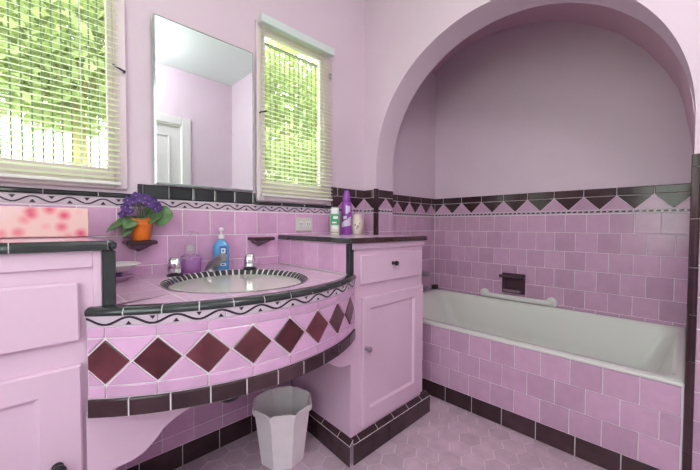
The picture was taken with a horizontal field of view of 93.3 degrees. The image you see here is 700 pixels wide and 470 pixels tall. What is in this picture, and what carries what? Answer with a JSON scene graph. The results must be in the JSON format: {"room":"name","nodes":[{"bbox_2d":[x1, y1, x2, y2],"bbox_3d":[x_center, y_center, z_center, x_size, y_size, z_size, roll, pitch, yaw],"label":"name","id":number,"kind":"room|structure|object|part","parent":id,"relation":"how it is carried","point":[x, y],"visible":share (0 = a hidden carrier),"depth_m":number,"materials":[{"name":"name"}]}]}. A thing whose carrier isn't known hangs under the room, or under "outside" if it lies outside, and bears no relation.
{"room":"bathroom","nodes":[
{"label":"bathroom","id":0,"kind":"room"},
{"bbox_2d":[131,218,152,240],"bbox_3d":[-0.896,-0.025,1.411,0.096,0.097,0.096,-1,2,-44],"label":"pot","id":1,"kind":"object","parent":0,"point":[142,230],"depth_m":1.38,"materials":[{"name":"orange ceramic"}]},
{"bbox_2d":[0,0,364,275],"bbox_3d":[-0.869,-0.353,1.546,3.039,2.740,0.094,-1,2,-44],"label":"wall","id":2,"kind":"structure","parent":0,"point":[339,25],"depth_m":1.70,"materials":[{"name":"paint"}]},
{"bbox_2d":[0,0,106,166],"bbox_3d":[-1.418,-0.833,1.121,1.058,1.245,0.090,-1,2,-44],"label":"bars","id":3,"kind":"object","parent":2,"relation":"attached to","point":[7,3],"visible":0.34,"depth_m":1.36,"materials":[{"name":"silver metal"}]},
{"bbox_2d":[0,0,127,189],"bbox_3d":[-1.332,-0.826,1.004,1.096,1.288,0.053,-1,2,-44],"label":"window","id":4,"kind":"structure","parent":2,"relation":"in","point":[120,4],"depth_m":1.36,"materials":[{"name":"white paint"}]},
{"bbox_2d":[0,0,121,185],"bbox_3d":[-1.317,-0.812,0.983,1.056,1.235,0.038,-1,2,-44],"label":"blind","id":5,"kind":"object","parent":4,"relation":"attached to","point":[4,175],"visible":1,"depth_m":1.23,"materials":[{"name":"white plastic"}]},
{"bbox_3d":[-1.321,-0.201,1.002,1.048,0.013,0.026,-1,2,-44],"label":"rail","id":6,"kind":"part","parent":5,"relation":"part of","materials":[{"name":"white plastic"}]},
{"bbox_3d":[-1.034,-0.805,1.264,0.001,1.183,0.028,-1,2,-44],"label":"ladder cord","id":7,"kind":"part","parent":5,"relation":"part of","materials":[{"name":"white fabric"}]},
{"bbox_2d":[122,240,157,251],"bbox_3d":[-0.898,0.048,1.414,0.116,0.052,0.091,-1,2,-44],"label":"wall shelf","id":8,"kind":"object","parent":2,"relation":"attached to","point":[139,245],"visible":0.99,"depth_m":1.39,"materials":[{"name":"brown ceramic"}]},
{"bbox_2d":[106,192,172,240],"bbox_3d":[-0.888,-0.079,1.399,0.242,0.206,0.122,-1,2,-44],"label":"potted violet","id":9,"kind":"object","parent":8,"relation":"on","point":[139,228],"visible":1,"depth_m":1.38,"materials":[{"name":"purple plant"}]},
{"bbox_2d":[117,210,129,217],"bbox_3d":[-0.904,-0.082,1.366,0.033,0.044,0.092,1,2,32],"label":"flower","id":10,"kind":"object","parent":9,"relation":"on","point":[123,214],"depth_m":1.34,"materials":[{"name":"purple plant"}]},
{"bbox_2d":[120,203,135,215],"bbox_3d":[-0.898,-0.096,1.368,0.031,0.070,0.085,1,2,27],"label":"flower","id":11,"kind":"object","parent":9,"relation":"on","point":[126,210],"depth_m":1.34,"materials":[{"name":"purple plant"}]},
{"bbox_2d":[122,196,138,216],"bbox_3d":[-0.907,-0.111,1.379,0.068,0.100,0.027,-1,2,-44],"label":"flower","id":12,"kind":"object","parent":9,"relation":"on","point":[125,205],"depth_m":1.36,"materials":[{"name":"purple plant"}]},
{"bbox_2d":[125,207,137,217],"bbox_3d":[-0.884,-0.087,1.368,0.032,0.053,0.086,0,2,9],"label":"flower","id":13,"kind":"object","parent":9,"relation":"on","point":[128,211],"depth_m":1.34,"materials":[{"name":"purple plant"}]},
{"bbox_2d":[128,199,139,217],"bbox_3d":[-0.882,-0.104,1.373,0.033,0.087,0.077,0,2,7],"label":"flower","id":14,"kind":"object","parent":9,"relation":"on","point":[130,201],"depth_m":1.35,"materials":[{"name":"purple plant"}]},
{"bbox_2d":[130,192,140,217],"bbox_3d":[-0.895,-0.122,1.384,0.044,0.120,0.038,-1,2,-44],"label":"flower","id":15,"kind":"object","parent":9,"relation":"on","point":[135,196],"depth_m":1.38,"materials":[{"name":"purple plant"}]},
{"bbox_2d":[134,197,143,215],"bbox_3d":[-0.883,-0.110,1.379,0.034,0.097,0.060,-1,2,-44],"label":"flower","id":16,"kind":"object","parent":9,"relation":"on","point":[137,200],"depth_m":1.38,"materials":[{"name":"purple plant"}]},
{"bbox_2d":[141,195,148,217],"bbox_3d":[-0.873,-0.116,1.402,0.031,0.107,0.042,-1,2,-44],"label":"flower","id":17,"kind":"object","parent":9,"relation":"on","point":[143,197],"depth_m":1.40,"materials":[{"name":"purple plant"}]},
{"bbox_2d":[142,200,153,217],"bbox_3d":[-0.857,-0.104,1.396,0.037,0.086,0.075,-1,2,-44],"label":"flower","id":18,"kind":"object","parent":9,"relation":"on","point":[149,204],"depth_m":1.40,"materials":[{"name":"purple plant"}]},
{"bbox_2d":[147,205,159,215],"bbox_3d":[-0.852,-0.094,1.398,0.082,0.065,0.034,0,2,-3],"label":"flower","id":19,"kind":"object","parent":9,"relation":"on","point":[155,211],"depth_m":1.41,"materials":[{"name":"purple plant"}]},
{"bbox_2d":[116,380,289,469],"bbox_3d":[-0.696,0.616,1.593,0.880,0.800,0.149,-1,2,-44],"label":"wall","id":20,"kind":"structure","parent":2,"relation":"attached to","point":[198,431],"depth_m":1.50,"materials":[{"name":"pink tile"}]},
{"bbox_2d":[153,13,253,191],"bbox_3d":[-0.702,-0.604,1.629,0.476,0.743,0.034,-1,2,-44],"label":"wall mirror","id":21,"kind":"object","parent":2,"relation":"attached to","point":[203,83],"visible":1,"depth_m":1.59,"materials":[{"name":"grey mirror"}]},
{"bbox_2d":[84,263,355,469],"bbox_3d":[-0.485,0.398,1.332,0.955,0.448,0.799,-1,2,-44],"label":"sink vanity","id":22,"kind":"object","parent":2,"relation":"attached to","point":[156,354],"depth_m":0.94,"materials":[{"name":"pink tile"}]},
{"bbox_2d":[116,261,140,281],"bbox_3d":[-0.928,0.147,1.297,0.186,0.070,0.176,-1,2,-44],"label":"soap dish","id":23,"kind":"object","parent":22,"relation":"on","point":[121,266],"visible":0.33,"depth_m":1.29,"materials":[{"name":"pink ceramic"}]},
{"bbox_3d":[-0.928,0.171,1.297,0.148,0.022,0.140,-1,2,-44],"label":"dish","id":24,"kind":"part","parent":23,"relation":"part of","materials":[{"name":"pink ceramic"}]},
{"bbox_3d":[-0.928,0.129,1.296,0.186,0.034,0.176,-1,2,-44],"label":"dish","id":25,"kind":"part","parent":23,"relation":"part of","materials":[{"name":"ceramic"}]},
{"bbox_2d":[180,231,200,273],"bbox_3d":[-0.739,0.078,1.529,0.090,0.196,0.052,-1,2,-24],"label":"soap dispenser","id":26,"kind":"object","parent":22,"relation":"on","point":[191,262],"visible":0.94,"depth_m":1.51,"materials":[{"name":"purple plastic"}]},
{"bbox_2d":[167,253,256,276],"bbox_3d":[-0.635,0.132,1.554,0.405,0.100,0.154,-1,2,-44],"label":"sink faucet","id":27,"kind":"object","parent":22,"relation":"on","point":[175,268],"visible":1,"depth_m":1.52,"materials":[{"name":"grey metal"}]},
{"bbox_3d":[-0.764,0.138,1.443,0.066,0.081,0.066,-1,2,-44],"label":"handle","id":28,"kind":"part","parent":27,"relation":"part of","materials":[{"name":"grey metal"}]},
{"bbox_3d":[-0.634,0.132,1.555,0.061,0.100,0.154,-1,2,-44],"label":"spout","id":29,"kind":"part","parent":27,"relation":"part of","materials":[{"name":"grey metal"}]},
{"bbox_3d":[-0.504,0.132,1.663,0.066,0.081,0.066,-1,2,-44],"label":"handle","id":30,"kind":"part","parent":27,"relation":"part of","materials":[{"name":"grey metal"}]},
{"bbox_3d":[-0.282,0.192,1.098,0.933,0.021,0.186,-1,2,-41],"label":"edge trim","id":31,"kind":"part","parent":22,"relation":"part of","materials":[{"name":"black tile"}]},
{"bbox_2d":[213,227,228,269],"bbox_3d":[-0.640,0.068,1.647,0.075,0.211,0.066,-1,2,-44],"label":"soap dispenser","id":32,"kind":"object","parent":22,"relation":"on","point":[220,246],"visible":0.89,"depth_m":1.63,"materials":[{"name":"blue plastic"}]},
{"bbox_2d":[115,263,345,304],"bbox_3d":[-0.487,0.197,1.338,0.943,0.030,0.779,-1,2,-44],"label":"countertop","id":33,"kind":"structure","parent":22,"relation":"on","point":[140,289],"depth_m":1.13,"materials":[{"name":"pink tile"}]},
{"bbox_2d":[165,274,300,292],"bbox_3d":[-0.460,0.266,1.361,0.538,0.133,0.569,-1,2,-44],"label":"sink basin","id":34,"kind":"object","parent":22,"relation":"in","point":[240,282],"visible":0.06,"depth_m":1.36,"materials":[{"name":"white ceramic"}]},
{"bbox_2d":[221,396,239,402],"bbox_3d":[-0.507,0.486,1.389,0.139,0.302,0.400,-1,2,-24],"label":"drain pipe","id":35,"kind":"object","parent":34,"relation":"attached to","point":[235,398],"visible":0.07,"depth_m":1.24,"materials":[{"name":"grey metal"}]},
{"bbox_2d":[248,237,274,245],"bbox_3d":[-0.487,0.037,1.818,0.123,0.052,0.091,-1,2,-44],"label":"wall shelf","id":36,"kind":"object","parent":2,"relation":"attached to","point":[257,241],"visible":1,"depth_m":1.79,"materials":[{"name":"brown ceramic"}]},
{"bbox_2d":[265,42,316,185],"bbox_3d":[-0.390,-0.721,2.134,0.596,0.929,0.090,-1,2,-44],"label":"bars","id":37,"kind":"object","parent":2,"relation":"attached to","point":[271,46],"visible":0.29,"depth_m":2.18,"materials":[{"name":"silver metal"}]},
{"bbox_3d":[-0.412,-1.180,2.146,0.596,0.012,0.020,-1,2,-44],"label":"rail","id":38,"kind":"part","parent":37,"relation":"part of","materials":[{"name":"silver metal"}]},
{"bbox_2d":[254,19,331,204],"bbox_3d":[-0.318,-0.691,2.002,0.543,0.987,0.053,-1,2,-44],"label":"window","id":39,"kind":"structure","parent":2,"relation":"in","point":[258,33],"depth_m":1.95,"materials":[{"name":"white paint"}]},
{"bbox_2d":[259,13,334,200],"bbox_3d":[-0.300,-0.709,1.980,0.524,0.980,0.038,-1,2,-44],"label":"blind","id":40,"kind":"object","parent":39,"relation":"attached to","point":[265,20],"visible":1,"depth_m":1.95,"materials":[{"name":"white plastic"}]},
{"bbox_3d":[-0.442,-0.691,1.845,0.001,0.928,0.028,-1,2,-44],"label":"ladder cord","id":41,"kind":"part","parent":40,"relation":"part of","materials":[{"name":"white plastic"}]},
{"bbox_3d":[-0.304,-0.225,1.996,0.516,0.013,0.026,-1,2,-44],"label":"rail","id":42,"kind":"part","parent":40,"relation":"part of","materials":[{"name":"white plastic"}]},
{"bbox_3d":[-0.162,-0.698,2.120,0.001,0.928,0.028,-1,2,-44],"label":"ladder cord","id":43,"kind":"part","parent":40,"relation":"part of","materials":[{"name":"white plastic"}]},
{"bbox_2d":[296,218,311,230],"bbox_3d":[-0.287,-0.067,2.063,0.120,0.082,0.017,-1,2,-44],"label":"outlet plate","id":44,"kind":"object","parent":2,"relation":"attached to","point":[302,224],"visible":1,"depth_m":2.06,"materials":[{"name":"white plastic"}]},
{"bbox_2d":[174,395,605,469],"bbox_3d":[0.261,1.084,1.098,3.977,0.099,2.500,-1,2,-44],"label":"floor","id":45,"kind":"structure","parent":0,"point":[449,436],"depth_m":1.55,"materials":[{"name":"pink tile"}]},
{"bbox_2d":[0,236,116,469],"bbox_3d":[-1.229,0.528,0.714,1.121,1.022,0.645,-1,2,-44],"label":"storage cabinet","id":46,"kind":"object","parent":45,"relation":"on","point":[48,284],"visible":0.97,"depth_m":0.80,"materials":[{"name":"paint"}]},
{"bbox_3d":[-0.894,0.199,0.640,0.577,0.151,0.016,-1,2,-44],"label":"drawer","id":47,"kind":"part","parent":46,"relation":"part of","materials":[{"name":"paint"}]},
{"bbox_3d":[-0.895,0.618,0.651,0.577,0.568,0.018,-1,2,-44],"label":"door","id":48,"kind":"part","parent":46,"relation":"part of","materials":[{"name":"paint"}]},
{"bbox_2d":[0,237,108,248],"bbox_3d":[-1.243,0.029,0.710,1.112,0.020,0.596,-1,2,-44],"label":"countertop","id":49,"kind":"structure","parent":46,"relation":"on","point":[34,239],"depth_m":0.96,"materials":[{"name":"pink tile"}]},
{"bbox_2d":[0,206,88,237],"bbox_3d":[-1.083,-0.041,1.058,0.380,0.098,0.105,-1,2,-44],"label":"floral box","id":50,"kind":"object","parent":49,"relation":"on","point":[15,221],"visible":1,"depth_m":1.07,"materials":[{"name":"pink cardboard"}]},
{"bbox_3d":[-1.233,0.029,0.710,1.116,0.025,0.610,-1,2,-44],"label":"edge trim","id":51,"kind":"part","parent":46,"relation":"part of","materials":[{"name":"black tile"}]},
{"bbox_3d":[-0.706,0.571,0.800,0.032,0.032,0.033,-1,2,-44],"label":"knob","id":52,"kind":"part","parent":46,"relation":"part of","materials":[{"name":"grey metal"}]},
{"bbox_3d":[-0.650,0.114,0.890,0.029,0.148,0.038,-1,2,-44],"label":"corner trim","id":53,"kind":"part","parent":46,"relation":"part of","materials":[{"name":"black tile"}]},
{"bbox_2d":[252,386,311,469],"bbox_3d":[-0.311,0.889,1.524,0.262,0.262,0.262,0,2,-11],"label":"wastebasket","id":54,"kind":"object","parent":45,"relation":"on","point":[281,414],"visible":1,"depth_m":1.45,"materials":[{"name":"white plastic"}]},
{"bbox_2d":[278,234,429,467],"bbox_3d":[0.005,0.506,1.889,0.645,1.009,0.696,-1,2,-44],"label":"storage cabinet","id":55,"kind":"object","parent":45,"relation":"on","point":[360,406],"visible":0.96,"depth_m":1.61,"materials":[{"name":"paint"}]},
{"bbox_2d":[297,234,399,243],"bbox_3d":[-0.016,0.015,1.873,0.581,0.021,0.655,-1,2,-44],"label":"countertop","id":56,"kind":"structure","parent":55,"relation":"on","point":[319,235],"depth_m":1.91,"materials":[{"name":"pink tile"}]},
{"bbox_2d":[330,208,338,234],"bbox_3d":[-0.098,-0.089,2.124,0.060,0.171,0.042,0,2,-4],"label":"lotion bottle","id":57,"kind":"object","parent":56,"relation":"on","point":[334,216],"visible":1,"depth_m":2.11,"materials":[{"name":"white plastic"}]},
{"bbox_2d":[341,190,351,233],"bbox_3d":[-0.024,-0.150,2.196,0.069,0.291,0.069,-1,2,-44],"label":"spray can","id":58,"kind":"object","parent":56,"relation":"on","point":[346,207],"visible":0.86,"depth_m":2.17,"materials":[{"name":"purple metal"}]},
{"bbox_2d":[352,214,362,233],"bbox_3d":[0.047,-0.073,2.247,0.082,0.134,0.082,-1,2,-44],"label":"jar","id":59,"kind":"object","parent":56,"relation":"on","point":[357,223],"visible":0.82,"depth_m":2.21,"materials":[{"name":"beige ceramic"}]},
{"bbox_3d":[-0.001,0.107,1.456,0.028,0.136,0.026,-1,2,-44],"label":"corner trim","id":60,"kind":"part","parent":55,"relation":"part of","materials":[{"name":"black tile"}]},
{"bbox_3d":[-0.013,0.013,1.861,0.594,0.023,0.660,-1,2,-44],"label":"edge trim","id":61,"kind":"part","parent":55,"relation":"part of","materials":[{"name":"black tile"}]},
{"bbox_3d":[0.084,0.519,1.502,0.028,0.028,0.033,-1,2,-44],"label":"knob","id":62,"kind":"part","parent":55,"relation":"part of","materials":[{"name":"grey metal"}]},
{"bbox_3d":[0.220,0.155,1.659,0.488,0.135,0.014,-1,2,-44],"label":"drawer","id":63,"kind":"part","parent":55,"relation":"part of","materials":[{"name":"paint"}]},
{"bbox_3d":[0.228,0.582,1.680,0.486,0.599,0.016,-1,2,-44],"label":"door","id":64,"kind":"part","parent":55,"relation":"part of","materials":[{"name":"paint"}]},
{"bbox_2d":[422,289,684,469],"bbox_3d":[1.050,0.773,2.240,1.029,0.463,1.714,-1,2,-44],"label":"bathtub","id":65,"kind":"object","parent":45,"relation":"on","point":[606,392],"visible":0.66,"depth_m":1.72,"materials":[{"name":"pink tile"}]},
{"bbox_2d":[432,284,437,288],"bbox_3d":[0.814,0.494,3.164,0.052,0.042,0.046,-1,2,-44],"label":"block","id":66,"kind":"object","parent":65,"relation":"on","point":[434,286],"visible":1,"depth_m":3.15,"materials":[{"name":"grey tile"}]},
{"bbox_2d":[364,0,699,469],"bbox_3d":[0.952,-0.351,1.717,0.203,2.740,2.480,-1,2,-44],"label":"wall","id":67,"kind":"structure","parent":0,"point":[405,40],"depth_m":2.05,"materials":[{"name":"paint"}]},
{"bbox_2d":[393,3,694,290],"bbox_3d":[1.129,-0.334,2.279,0.836,2.675,1.736,-1,2,-44],"label":"wall","id":68,"kind":"structure","parent":0,"point":[414,153],"depth_m":2.82,"materials":[{"name":"paint"}]},
{"bbox_2d":[422,270,429,276],"bbox_3d":[0.686,0.353,3.020,0.068,0.068,0.081,-1,2,-44],"label":"tub valve","id":69,"kind":"object","parent":68,"relation":"attached to","point":[426,273],"visible":0.77,"depth_m":3.00,"materials":[{"name":"grey metal"}]},
{"bbox_2d":[434,21,694,346],"bbox_3d":[1.646,-0.368,2.413,0.109,2.740,2.500,-1,2,-44],"label":"wall","id":70,"kind":"structure","parent":0,"point":[563,150],"depth_m":2.41,"materials":[{"name":"paint"}]},
{"bbox_2d":[499,272,525,294],"bbox_3d":[1.306,0.393,2.669,0.058,0.162,0.188,-1,2,-44],"label":"soap holder","id":71,"kind":"object","parent":70,"relation":"attached to","point":[514,283],"visible":1,"depth_m":2.67,"materials":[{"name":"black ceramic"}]},
{"bbox_2d":[503,289,521,292],"bbox_3d":[1.308,0.449,2.666,0.055,0.022,0.126,-1,2,-44],"label":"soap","id":72,"kind":"object","parent":71,"relation":"on","point":[504,290],"depth_m":2.65,"materials":[{"name":"pink ceramic"}]},
{"bbox_2d":[480,288,557,306],"bbox_3d":[1.319,0.504,2.649,0.068,0.080,0.587,-1,2,-44],"label":"grab bar","id":73,"kind":"object","parent":70,"relation":"attached to","point":[552,302],"visible":0.98,"depth_m":2.58,"materials":[{"name":"white ceramic"}]},
{"label":"outside","id":74,"kind":"structure","parent":0,"visible":0},
{"bbox_3d":[0.098,1.074,2.494,18.000,0.120,22.000,-1,2,-44],"label":"ground","id":75,"kind":"structure","parent":74,"visible":0},
{"bbox_2d":[0,0,105,165],"bbox_3d":[-3.206,-1.129,3.933,2.404,4.184,2.040,-1,2,-44],"label":"tree","id":76,"kind":"object","parent":75,"relation":"on","point":[74,20],"visible":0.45,"depth_m":3.40,"materials":[{"name":"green plant"}]},
{"bbox_2d":[265,39,316,179],"bbox_3d":[-1.333,-1.452,6.630,2.925,4.692,2.242,-1,2,-44],"label":"tree","id":77,"kind":"object","parent":75,"relation":"on","point":[270,40],"visible":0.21,"depth_m":6.02,"materials":[{"name":"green plant"}]},
{"bbox_2d":[266,123,316,185],"bbox_3d":[-0.768,-0.326,4.660,3.337,2.486,0.927,-1,2,-44],"label":"shrub","id":78,"kind":"object","parent":75,"relation":"on","point":[291,126],"visible":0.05,"depth_m":4.49,"materials":[{"name":"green plant"}]}
]}

